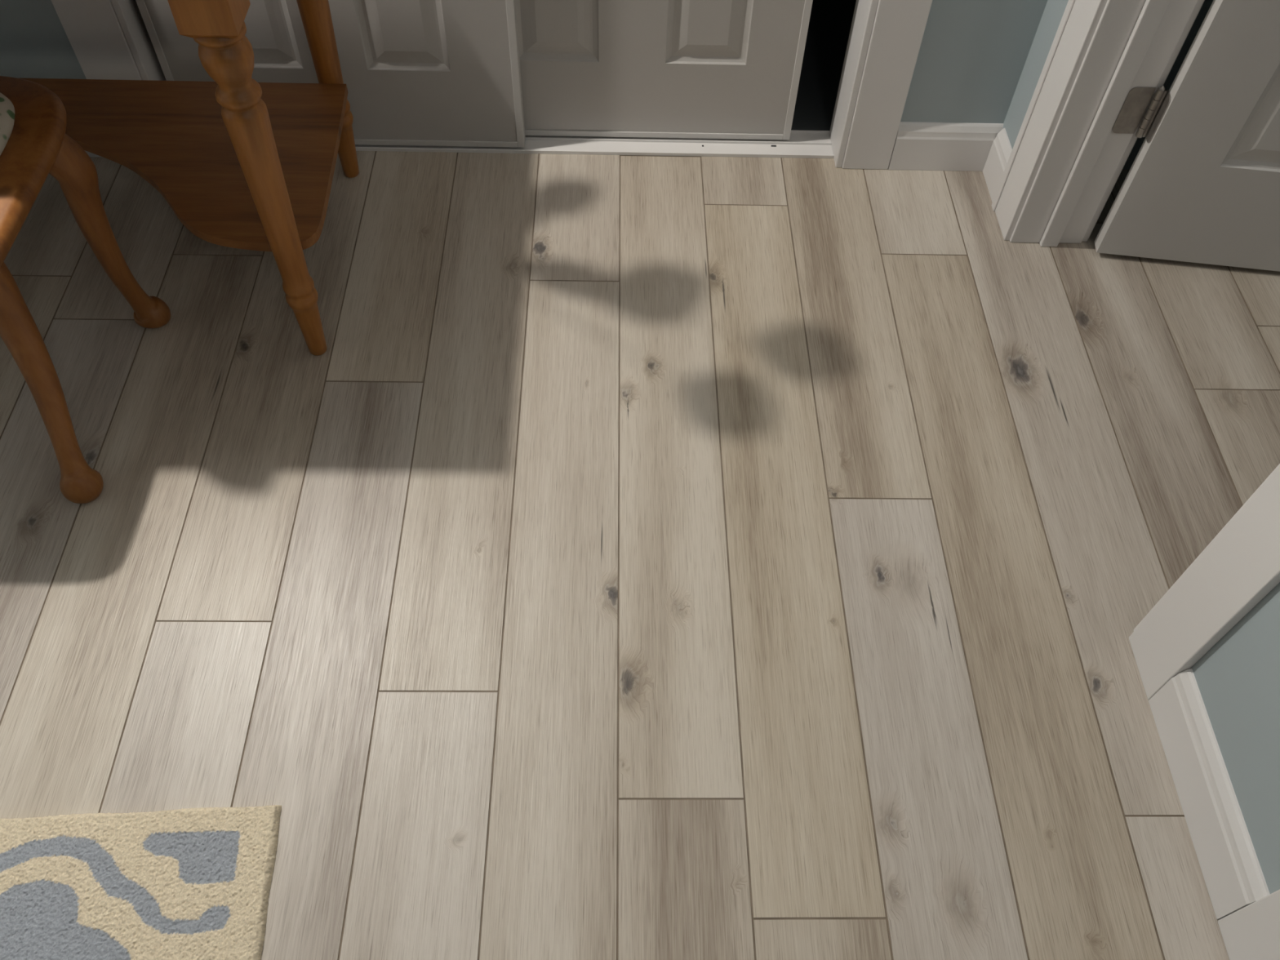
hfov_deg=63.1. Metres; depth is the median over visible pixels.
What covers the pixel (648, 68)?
door
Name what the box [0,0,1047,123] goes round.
wall
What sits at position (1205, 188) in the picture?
door leaf
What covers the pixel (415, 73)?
door
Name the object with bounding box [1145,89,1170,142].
hinge leaf
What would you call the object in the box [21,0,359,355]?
console table
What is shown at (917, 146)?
baseboard
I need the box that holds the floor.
[0,0,1279,959]
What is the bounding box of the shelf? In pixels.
[21,78,347,251]
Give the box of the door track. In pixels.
[355,129,834,158]
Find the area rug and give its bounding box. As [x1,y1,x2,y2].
[0,804,281,959]
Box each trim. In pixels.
[50,0,932,168]
[991,0,1279,699]
[1217,889,1279,959]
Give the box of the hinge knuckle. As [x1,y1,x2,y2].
[1135,85,1167,137]
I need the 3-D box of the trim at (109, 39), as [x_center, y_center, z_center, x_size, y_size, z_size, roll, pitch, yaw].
[-0.268,-1.398,1.506,1.721,2.170,0.130,0,54,-2]
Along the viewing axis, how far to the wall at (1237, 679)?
1.40 m
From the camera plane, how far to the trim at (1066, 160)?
1.89 m
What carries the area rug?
on the floor
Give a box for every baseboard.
[84,121,1003,171]
[982,128,1270,919]
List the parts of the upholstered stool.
seat frame, leg, leg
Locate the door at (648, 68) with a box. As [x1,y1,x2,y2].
[515,0,813,139]
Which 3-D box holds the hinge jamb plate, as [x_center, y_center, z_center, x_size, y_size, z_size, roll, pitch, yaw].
[0.932,-0.699,1.974,0.046,0.100,0.002,0,54,-2]
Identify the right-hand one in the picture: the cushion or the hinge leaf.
the hinge leaf
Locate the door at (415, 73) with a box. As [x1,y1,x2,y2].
[135,0,525,147]
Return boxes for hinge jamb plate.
[1111,86,1155,133]
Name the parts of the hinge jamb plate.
jamb plate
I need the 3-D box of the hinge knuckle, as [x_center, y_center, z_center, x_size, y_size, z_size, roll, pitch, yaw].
[0.965,-0.694,1.968,0.017,0.110,0.014,7,54,3]
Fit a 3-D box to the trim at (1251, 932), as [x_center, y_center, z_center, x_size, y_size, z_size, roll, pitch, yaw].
[0.910,0.367,0.283,0.167,2.160,0.958,0,54,-2]
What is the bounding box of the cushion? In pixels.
[0,92,14,155]
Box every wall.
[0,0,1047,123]
[1003,0,1279,893]
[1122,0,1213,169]
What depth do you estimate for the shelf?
1.99 m
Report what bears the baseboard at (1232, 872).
attached to the wall at (1237, 679)
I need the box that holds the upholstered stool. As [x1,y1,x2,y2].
[0,75,170,503]
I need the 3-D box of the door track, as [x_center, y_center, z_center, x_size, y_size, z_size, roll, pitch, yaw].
[-0.293,-0.782,2.394,1.473,0.008,0.093,0,54,-2]
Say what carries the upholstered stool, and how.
on the floor
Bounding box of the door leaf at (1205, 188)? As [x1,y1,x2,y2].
[1094,0,1279,271]
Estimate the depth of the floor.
1.76 m

